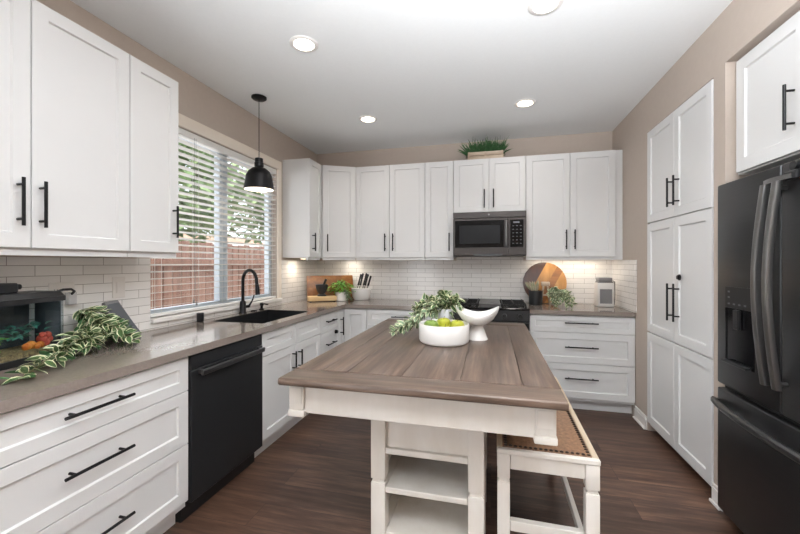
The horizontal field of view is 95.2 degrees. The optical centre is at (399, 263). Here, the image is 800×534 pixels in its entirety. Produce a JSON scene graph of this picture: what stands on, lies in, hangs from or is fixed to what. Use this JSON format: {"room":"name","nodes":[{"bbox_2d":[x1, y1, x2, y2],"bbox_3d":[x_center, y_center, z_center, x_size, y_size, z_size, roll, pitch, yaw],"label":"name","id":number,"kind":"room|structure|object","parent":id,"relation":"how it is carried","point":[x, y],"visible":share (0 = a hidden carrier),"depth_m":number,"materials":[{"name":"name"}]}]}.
{"room":"kitchen","nodes":[
{"label":"kitchen","id":0,"kind":"room"},
{"bbox_2d":[0,0,316,327],"bbox_3d":[-2.027,-0.011,0.937,0.140,2.708,7.840,0,0,14],"label":"wall","id":1,"kind":"structure","parent":0,"point":[197,101],"depth_m":2.85,"materials":[{"name":"beige paint"}]},
{"bbox_2d":[48,282,74,305],"bbox_3d":[-1.714,0.158,1.851,0.008,0.120,0.115,0,0,14],"label":"wall outlet","id":2,"kind":"object","parent":1,"relation":"attached to","point":[60,285],"visible":0.32,"depth_m":1.85,"materials":[{"name":"white plastic"}]},
{"bbox_2d":[0,0,128,256],"bbox_3d":[-1.628,-0.556,1.514,0.351,1.050,0.833,0,0,14],"label":"upper cabinet","id":3,"kind":"object","parent":1,"relation":"attached to","point":[64,87],"visible":1,"depth_m":1.59,"materials":[{"name":"white paint"}]},
{"bbox_2d":[56,288,76,304],"bbox_3d":[-1.681,0.184,1.816,0.074,0.119,0.152,0,0,14],"label":"power adapter","id":4,"kind":"object","parent":1,"relation":"attached to","point":[71,297],"visible":0.72,"depth_m":1.86,"materials":[{"name":"grey plastic"}]},
{"bbox_2d":[112,277,124,297],"bbox_3d":[-1.643,0.142,2.135,0.009,0.122,0.075,0,0,14],"label":"wall switch","id":5,"kind":"object","parent":1,"relation":"attached to","point":[118,283],"visible":1,"depth_m":2.13,"materials":[{"name":"white plastic"}]},
{"bbox_2d":[127,55,178,257],"bbox_3d":[-1.490,-0.556,2.068,0.351,1.050,0.301,0,0,14],"label":"upper cabinet","id":6,"kind":"object","parent":1,"relation":"attached to","point":[153,95],"visible":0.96,"depth_m":2.02,"materials":[{"name":"white paint"}]},
{"bbox_2d":[0,257,316,343],"bbox_3d":[-1.474,0.200,2.850,0.008,0.456,3.580,0,0,14],"label":"backsplash","id":7,"kind":"structure","parent":1,"relation":"attached to","point":[92,277],"depth_m":2.05,"materials":[{"name":"tile"}]},
{"bbox_2d":[150,113,282,323],"bbox_3d":[-1.485,-0.329,3.050,0.170,1.433,1.552,0,0,14],"label":"window","id":8,"kind":"structure","parent":1,"relation":"in","point":[184,122],"depth_m":3.06,"materials":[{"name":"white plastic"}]},
{"bbox_2d":[150,127,275,317],"bbox_3d":[-1.450,-0.301,3.040,0.076,1.306,1.418,0,0,14],"label":"window blind","id":9,"kind":"object","parent":8,"relation":"attached to","point":[182,133],"visible":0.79,"depth_m":2.94,"materials":[{"name":"white plastic"}]},
{"bbox_2d":[283,158,320,259],"bbox_3d":[-1.028,-0.556,3.922,0.351,1.050,0.276,0,0,14],"label":"upper cabinet","id":10,"kind":"object","parent":1,"relation":"attached to","point":[301,177],"visible":1,"depth_m":3.80,"materials":[{"name":"white paint"}]},
{"bbox_2d":[320,165,355,259],"bbox_3d":[-0.796,-0.556,4.252,0.642,1.050,0.512,0,0,14],"label":"upper cabinet","id":11,"kind":"object","parent":1,"relation":"attached to","point":[338,183],"visible":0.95,"depth_m":4.07,"materials":[{"name":"white paint"}]},
{"bbox_2d":[70,0,732,153],"bbox_3d":[0.020,-1.426,0.433,4.370,0.120,7.850,0,0,14],"label":"ceiling","id":12,"kind":"structure","parent":0,"point":[430,72],"depth_m":2.40,"materials":[{"name":"paint"}]},
{"bbox_2d":[243,94,274,192],"bbox_3d":[-1.159,-0.983,3.002,0.244,0.764,0.244,0,0,14],"label":"pendant lamp","id":13,"kind":"object","parent":12,"relation":"hanging from","point":[258,179],"visible":1,"depth_m":2.94,"materials":[{"name":"black metal"}]},
{"bbox_2d":[289,35,317,52],"bbox_3d":[-0.599,-1.362,2.276,0.176,0.007,0.176,0,0,14],"label":"recessed light","id":14,"kind":"object","parent":12,"relation":"in","point":[301,43],"visible":1,"depth_m":2.27,"materials":[{"name":"white paint"}]},
{"bbox_2d":[359,115,376,122],"bbox_3d":[-0.303,-1.362,3.461,0.176,0.007,0.176,0,0,14],"label":"recessed light","id":15,"kind":"object","parent":12,"relation":"in","point":[366,118],"visible":1,"depth_m":3.46,"materials":[{"name":"beige"}]},
{"bbox_2d":[514,98,535,107],"bbox_3d":[1.067,-1.362,3.115,0.176,0.007,0.176,0,0,14],"label":"recessed light","id":16,"kind":"object","parent":12,"relation":"in","point":[523,103],"visible":1,"depth_m":3.11,"materials":[{"name":"beige"}]},
{"bbox_2d":[528,0,562,15],"bbox_3d":[0.765,-1.362,1.922,0.176,0.007,0.176,0,0,14],"label":"recessed light","id":17,"kind":"object","parent":12,"relation":"in","point":[535,7],"visible":1,"depth_m":1.94,"materials":[{"name":"beige"}]},
{"bbox_2d":[163,408,743,533],"bbox_3d":[0.020,1.393,0.433,4.370,0.100,7.850,0,0,14],"label":"floor","id":18,"kind":"structure","parent":0,"point":[315,478],"depth_m":2.17,"materials":[{"name":"wood"}]},
{"bbox_2d":[0,357,187,533],"bbox_3d":[-1.470,0.905,1.495,0.666,0.872,0.897,0,0,14],"label":"base cabinet","id":19,"kind":"object","parent":18,"relation":"on","point":[108,457],"visible":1,"depth_m":1.45,"materials":[{"name":"white paint"}]},
{"bbox_2d":[0,298,424,413],"bbox_3d":[-0.626,0.448,2.634,1.740,0.039,3.570,0,0,14],"label":"countertop","id":20,"kind":"structure","parent":19,"relation":"on","point":[159,346],"depth_m":1.79,"materials":[{"name":"beige stone"}]},
{"bbox_2d":[0,283,65,370],"bbox_3d":[-1.667,0.256,1.492,0.184,0.342,0.458,0,0,5],"label":"aquarium","id":21,"kind":"object","parent":20,"relation":"on","point":[16,347],"visible":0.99,"depth_m":1.62,"materials":[{"name":"black glass"}]},
{"bbox_2d":[0,305,141,384],"bbox_3d":[-1.424,0.329,1.688,0.320,0.207,0.836,0,0,-22],"label":"leaf garland","id":22,"kind":"object","parent":20,"relation":"on","point":[92,328],"visible":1,"depth_m":1.73,"materials":[{"name":"green plant"}]},
{"bbox_2d":[102,300,140,338],"bbox_3d":[-1.599,0.320,2.103,0.094,0.214,0.167,0,0,14],"label":"tablet","id":23,"kind":"object","parent":20,"relation":"on","point":[115,306],"visible":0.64,"depth_m":2.09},
{"bbox_2d":[197,312,203,321],"bbox_3d":[-1.452,0.395,2.654,0.048,0.067,0.048,0,0,14],"label":"air gap","id":24,"kind":"object","parent":20,"relation":"on","point":[200,316],"visible":1,"depth_m":2.63,"materials":[{"name":"black metal"}]},
{"bbox_2d":[239,269,259,313],"bbox_3d":[-1.272,0.238,3.080,0.133,0.381,0.238,0,0,-33],"label":"faucet","id":25,"kind":"object","parent":20,"relation":"on","point":[243,306],"visible":1,"depth_m":3.11,"materials":[{"name":"black metal"}]},
{"bbox_2d":[214,310,308,323],"bbox_3d":[-1.097,0.542,2.973,0.434,0.226,0.699,0,0,14],"label":"sink","id":26,"kind":"object","parent":20,"relation":"in","point":[260,317],"visible":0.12,"depth_m":3.27,"materials":[{"name":"black plastic"}]},
{"bbox_2d":[259,303,267,309],"bbox_3d":[-1.259,0.397,3.369,0.084,0.062,0.044,0,0,14],"label":"soap dispenser","id":27,"kind":"object","parent":20,"relation":"on","point":[261,304],"visible":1,"depth_m":3.36,"materials":[{"name":"black metal"}]},
{"bbox_2d":[307,295,336,301],"bbox_3d":[-0.880,0.399,4.104,0.310,0.058,0.150,0,0,-21],"label":"block","id":28,"kind":"object","parent":20,"relation":"on","point":[327,297],"visible":0.97,"depth_m":4.04,"materials":[{"name":"brown wood"}]},
{"bbox_2d":[315,284,327,295],"bbox_3d":[-0.880,0.305,4.104,0.140,0.130,0.140,0,0,14],"label":"mortar","id":29,"kind":"object","parent":28,"relation":"on","point":[321,289],"visible":0.99,"depth_m":4.06,"materials":[{"name":"black stone"}]},
{"bbox_2d":[306,275,352,298],"bbox_3d":[-0.821,0.287,4.316,0.550,0.280,0.070,0,0,-24],"label":"cutting board","id":30,"kind":"object","parent":20,"relation":"on","point":[312,281],"visible":0.66,"depth_m":4.30,"materials":[{"name":"brown wood"}]},
{"bbox_2d":[335,292,347,300],"bbox_3d":[-0.664,0.379,4.164,0.152,0.098,0.152,0,0,14],"label":"pot","id":31,"kind":"object","parent":20,"relation":"on","point":[341,296],"depth_m":4.10,"materials":[{"name":"white ceramic"}]},
{"bbox_2d":[328,280,355,300],"bbox_3d":[-0.677,0.310,4.170,0.418,0.237,0.246,0,0,14],"label":"potted herb","id":32,"kind":"object","parent":20,"relation":"on","point":[343,295],"visible":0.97,"depth_m":4.11,"materials":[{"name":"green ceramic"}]},
{"bbox_2d":[351,287,370,299],"bbox_3d":[-0.452,0.360,4.271,0.236,0.137,0.236,0,0,14],"label":"holder","id":33,"kind":"object","parent":20,"relation":"on","point":[361,293],"visible":0.92,"depth_m":4.18,"materials":[{"name":"white ceramic"}]},
{"bbox_2d":[175,334,264,522],"bbox_3d":[-1.268,0.905,2.226,0.654,0.868,0.603,0,0,14],"label":"dishwasher","id":34,"kind":"object","parent":18,"relation":"on","point":[224,390],"visible":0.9,"depth_m":2.09,"materials":[{"name":"black metal"}]},
{"bbox_2d":[254,316,319,457],"bbox_3d":[-1.108,0.909,2.951,0.666,0.864,0.865,0,0,14],"label":"base cabinet","id":35,"kind":"object","parent":18,"relation":"on","point":[287,348],"visible":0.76,"depth_m":2.69,"materials":[{"name":"white paint"}]},
{"bbox_2d":[320,310,337,354],"bbox_3d":[-0.955,0.905,3.566,0.666,0.872,0.397,0,0,14],"label":"base cabinet","id":36,"kind":"object","parent":18,"relation":"on","point":[329,321],"visible":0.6,"depth_m":3.46,"materials":[{"name":"white paint"}]},
{"bbox_2d":[338,308,366,344],"bbox_3d":[-0.712,0.905,4.104,0.878,0.872,0.758,0,0,14],"label":"base cabinet","id":37,"kind":"object","parent":18,"relation":"on","point":[352,322],"visible":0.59,"depth_m":3.80,"materials":[{"name":"white paint"}]},
{"bbox_2d":[367,309,434,329],"bbox_3d":[0.149,0.905,3.942,0.865,0.872,0.658,0,0,14],"label":"base cabinet","id":38,"kind":"object","parent":18,"relation":"on","point":[374,316],"visible":0.15,"depth_m":3.73,"materials":[{"name":"white paint"}]},
{"bbox_2d":[278,318,568,533],"bbox_3d":[0.215,0.885,1.980,1.008,0.912,1.523,0,0,14],"label":"island table","id":39,"kind":"object","parent":18,"relation":"on","point":[431,410],"visible":0.93,"depth_m":1.47,"materials":[{"name":"brown wood"}]},
{"bbox_2d":[386,494,467,533],"bbox_3d":[0.149,1.127,1.660,0.417,0.024,0.385,0,0,14],"label":"shelf","id":40,"kind":"object","parent":39,"relation":"attached to","point":[407,514],"depth_m":1.61,"materials":[{"name":"white paint"}]},
{"bbox_2d":[386,454,467,504],"bbox_3d":[0.149,0.941,1.660,0.417,0.024,0.385,0,0,14],"label":"shelf","id":41,"kind":"object","parent":39,"relation":"attached to","point":[444,481],"depth_m":1.57,"materials":[{"name":"white paint"}]},
{"bbox_2d":[389,290,465,335],"bbox_3d":[0.162,0.294,2.201,0.452,0.269,0.222,0,0,3],"label":"leafy plant","id":42,"kind":"object","parent":39,"relation":"on","point":[443,304],"visible":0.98,"depth_m":2.16,"materials":[{"name":"green plant"}]},
{"bbox_2d":[419,319,468,346],"bbox_3d":[0.240,0.377,1.986,0.272,0.103,0.272,0,0,14],"label":"serving bowl","id":43,"kind":"object","parent":39,"relation":"on","point":[428,335],"visible":0.89,"depth_m":1.87,"materials":[{"name":"white ceramic"}]},
{"bbox_2d":[424,318,438,326],"bbox_3d":[0.169,0.342,1.973,0.083,0.088,0.084,0,0,41],"label":"apple","id":44,"kind":"object","parent":43,"relation":"in","point":[431,322],"visible":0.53,"depth_m":1.95,"materials":[{"name":"green plant"}]},
{"bbox_2d":[437,316,450,326],"bbox_3d":[0.242,0.338,2.027,0.084,0.088,0.083,0,0,-9],"label":"apple","id":45,"kind":"object","parent":43,"relation":"in","point":[441,321],"visible":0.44,"depth_m":2.00,"materials":[{"name":"green plant"}]},
{"bbox_2d":[449,318,464,326],"bbox_3d":[0.305,0.340,1.959,0.084,0.088,0.083,0,0,14],"label":"apple","id":46,"kind":"object","parent":43,"relation":"in","point":[454,323],"visible":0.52,"depth_m":1.93,"materials":[{"name":"green plant"}]},
{"bbox_2d":[455,305,498,340],"bbox_3d":[0.437,0.334,2.066,0.244,0.188,0.244,0,0,14],"label":"footed bowl","id":47,"kind":"object","parent":39,"relation":"on","point":[476,319],"visible":0.98,"depth_m":2.02,"materials":[{"name":"white ceramic"}]},
{"bbox_2d":[453,298,529,329],"bbox_3d":[0.912,0.850,3.720,0.717,0.926,0.709,0,0,14],"label":"gas range","id":48,"kind":"object","parent":18,"relation":"on","point":[510,310],"visible":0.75,"depth_m":3.46,"materials":[{"name":"black metal"}]},
{"bbox_2d":[462,301,529,310],"bbox_3d":[0.919,0.429,3.747,0.717,0.016,0.655,0,0,14],"label":"cooktop","id":49,"kind":"object","parent":48,"relation":"in","point":[470,305],"depth_m":3.49,"materials":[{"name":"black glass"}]},
{"bbox_2d":[497,376,600,533],"bbox_3d":[0.696,1.033,1.903,0.372,0.615,1.050,0,0,15],"label":"bench","id":50,"kind":"object","parent":18,"relation":"on","point":[574,456],"visible":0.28,"depth_m":1.43,"materials":[{"name":"white paint"}]},
{"bbox_2d":[529,313,634,413],"bbox_3d":[1.694,0.905,3.557,0.869,0.872,0.658,0,0,14],"label":"base cabinet","id":51,"kind":"object","parent":18,"relation":"on","point":[592,358],"visible":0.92,"depth_m":3.27,"materials":[{"name":"white paint"}]},
{"bbox_2d":[525,302,635,316],"bbox_3d":[1.692,0.448,3.567,0.866,0.039,0.640,0,0,14],"label":"countertop","id":52,"kind":"structure","parent":51,"relation":"on","point":[545,308],"depth_m":3.33,"materials":[{"name":"beige stone"}]},
{"bbox_2d":[525,281,542,304],"bbox_3d":[1.372,0.300,3.744,0.170,0.256,0.137,0,0,14],"label":"utensil holder","id":53,"kind":"object","parent":52,"relation":"on","point":[535,295],"visible":1,"depth_m":3.70,"materials":[{"name":"black ceramic"}]},
{"bbox_2d":[523,262,566,302],"bbox_3d":[1.542,0.209,3.895,0.436,0.433,0.086,0,0,14],"label":"round board","id":54,"kind":"object","parent":52,"relation":"on","point":[543,271],"visible":0.67,"depth_m":3.89,"materials":[{"name":"brown wood"}]},
{"bbox_2d":[541,282,550,304],"bbox_3d":[1.505,0.311,3.778,0.103,0.235,0.036,0,0,14],"label":"wooden ornament","id":55,"kind":"object","parent":52,"relation":"on","point":[543,284],"visible":0.73,"depth_m":3.76,"materials":[{"name":"brown wood"}]},
{"bbox_2d":[546,286,576,307],"bbox_3d":[1.576,0.334,3.545,0.277,0.206,0.297,0,0,14],"label":"leaf garland","id":56,"kind":"object","parent":52,"relation":"on","point":[556,294],"visible":1,"depth_m":3.56},
{"bbox_2d":[594,277,614,306],"bbox_3d":[2.023,0.285,3.596,0.172,0.284,0.128,0,0,14],"label":"canister","id":57,"kind":"object","parent":52,"relation":"on","point":[604,288],"visible":1,"depth_m":3.55,"materials":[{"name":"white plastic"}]},
{"bbox_2d":[711,159,799,533],"bbox_3d":[1.914,0.465,1.411,0.867,1.748,0.910,0,0,14],"label":"refrigerator","id":58,"kind":"object","parent":18,"relation":"on","point":[758,405],"visible":0.99,"depth_m":1.58,"materials":[{"name":"metal"}]},
{"bbox_2d":[763,160,799,185],"bbox_3d":[1.550,-0.366,1.490,0.040,0.073,0.170,0,0,14],"label":"hinge","id":59,"kind":"object","parent":58,"relation":"attached to","point":[794,166],"visible":0.89,"depth_m":1.44,"materials":[{"name":"metal"}]},
{"bbox_2d":[317,131,611,303],"bbox_3d":[1.016,-0.011,4.147,4.213,2.708,0.140,0,0,14],"label":"wall","id":60,"kind":"structure","parent":0,"point":[598,141],"depth_m":4.17,"materials":[{"name":"beige paint"}]},
{"bbox_2d":[356,163,424,259],"bbox_3d":[-0.083,-0.556,4.153,0.791,1.050,0.360,0,0,14],"label":"upper cabinet","id":61,"kind":"object","parent":60,"relation":"attached to","point":[390,199],"visible":0.98,"depth_m":4.01,"materials":[{"name":"white paint"}]},
{"bbox_2d":[425,161,455,259],"bbox_3d":[0.450,-0.556,4.020,0.301,1.050,0.360,0,0,14],"label":"upper cabinet","id":62,"kind":"object","parent":60,"relation":"attached to","point":[439,176],"visible":0.98,"depth_m":3.89,"materials":[{"name":"white paint"}]},
{"bbox_2d":[317,257,611,303],"bbox_3d":[0.577,0.181,4.181,3.329,0.496,0.008,0,0,14],"label":"backsplash","id":63,"kind":"structure","parent":60,"relation":"attached to","point":[469,277],"depth_m":4.14,"materials":[{"name":"tile"}]},
{"bbox_2d":[454,156,525,212],"bbox_3d":[0.949,-0.802,3.896,0.721,0.558,0.360,0,0,14],"label":"upper cabinet","id":64,"kind":"object","parent":60,"relation":"attached to","point":[489,184],"visible":0.94,"depth_m":3.76,"materials":[{"name":"white paint"}]},
{"bbox_2d":[458,136,510,159],"bbox_3d":[0.897,-1.219,3.877,0.601,0.274,0.289,0,0,14],"label":"potted plant","id":65,"kind":"object","parent":64,"relation":"on","point":[488,149],"visible":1,"depth_m":3.81,"materials":[{"name":"green plant"}]},
{"bbox_2d":[453,210,525,256],"bbox_3d":[0.939,-0.295,3.852,0.719,0.449,0.440,0,0,14],"label":"microwave","id":66,"kind":"object","parent":64,"relation":"attached to","point":[495,233],"visible":1,"depth_m":3.68,"materials":[{"name":"metal"}]},
{"bbox_2d":[523,150,622,259],"bbox_3d":[1.727,-0.556,3.702,0.874,1.050,0.360,0,0,14],"label":"upper cabinet","id":67,"kind":"object","parent":60,"relation":"attached to","point":[574,201],"visible":0.99,"depth_m":3.57,"materials":[{"name":"white paint"}]},
{"bbox_2d":[612,0,799,485],"bbox_3d":[1.692,-0.011,-0.061,0.870,2.708,7.700,0,0,14],"label":"wall","id":68,"kind":"structure","parent":0,"point":[743,24],"depth_m":2.11,"materials":[{"name":"beige paint"}]},
{"bbox_2d":[612,260,636,312],"bbox_3d":[2.118,0.200,3.466,0.008,0.456,0.650,0,0,14],"label":"backsplash","id":69,"kind":"structure","parent":68,"relation":"attached to","point":[624,272],"depth_m":3.39,"materials":[{"name":"tile"}]},
{"bbox_2d":[633,405,721,510],"bbox_3d":[1.183,1.289,-0.249,0.028,0.108,7.048,0,0,14],"label":"baseboard","id":70,"kind":"structure","parent":68,"relation":"attached to","point":[639,416],"depth_m":2.94,"materials":[{"name":"white paint"}]},
{"bbox_2d":[647,79,713,486],"bbox_3d":[2.131,0.125,2.433,0.610,2.336,0.881,0,0,14],"label":"pantry cabinet","id":71,"kind":"object","parent":68,"relation":"attached to","point":[680,149],"visible":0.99,"depth_m":2.39,"materials":[{"name":"white paint"}]},
{"bbox_2d":[736,10,799,174],"bbox_3d":[1.944,-0.768,1.415,0.660,0.602,0.954,0,0,14],"label":"upper cabinet","id":72,"kind":"object","parent":68,"relation":"attached to","point":[768,75],"visible":1,"depth_m":1.70,"materials":[{"name":"white paint"}]},
{"label":"outside","id":73,"kind":"structure","parent":0,"visible":0},
{"bbox_3d":[-14.696,1.503,7.780,27.720,0.080,32.000,0,0,14],"label":"ground","id":74,"kind":"structure","parent":73,"visible":0},
{"bbox_2d":[150,241,263,308],"bbox_3d":[-3.231,0.571,4.934,0.155,1.784,10.015,0,0,14],"label":"fence","id":75,"kind":"object","parent":74,"relation":"on","point":[199,286],"visible":0.16,"depth_m":5.52,"materials":[{"name":"brown wood"}]},
{"bbox_2d":[152,233,263,306],"bbox_3d":[-9.318,0.103,11.955,3.140,2.720,14.100,0,0,14],"label":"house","id":76,"kind":"structure","parent":74,"relation":"on","point":[184,234],"depth_m":15.43,"materials":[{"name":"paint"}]},
{"bbox_2d":[178,142,250,242],"bbox_3d":[-4.753,-1.075,7.299,3.309,5.086,4.409,0,0,-3],"label":"tree","id":77,"kind":"object","parent":74,"relation":"on","point":[181,222],"visible":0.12,"depth_m":7.24,"materials":[{"name":"green plant"}]},
{"bbox_2d":[227,167,263,243],"bbox_3d":[-3.514,-1.123,11.586,3.416,5.184,4.313,0,0,1],"label":"tree","id":78,"kind":"object","parent":74,"relation":"on","point":[242,183],"visible":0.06,"depth_m":10.49,"materials":[{"name":"green plant"}]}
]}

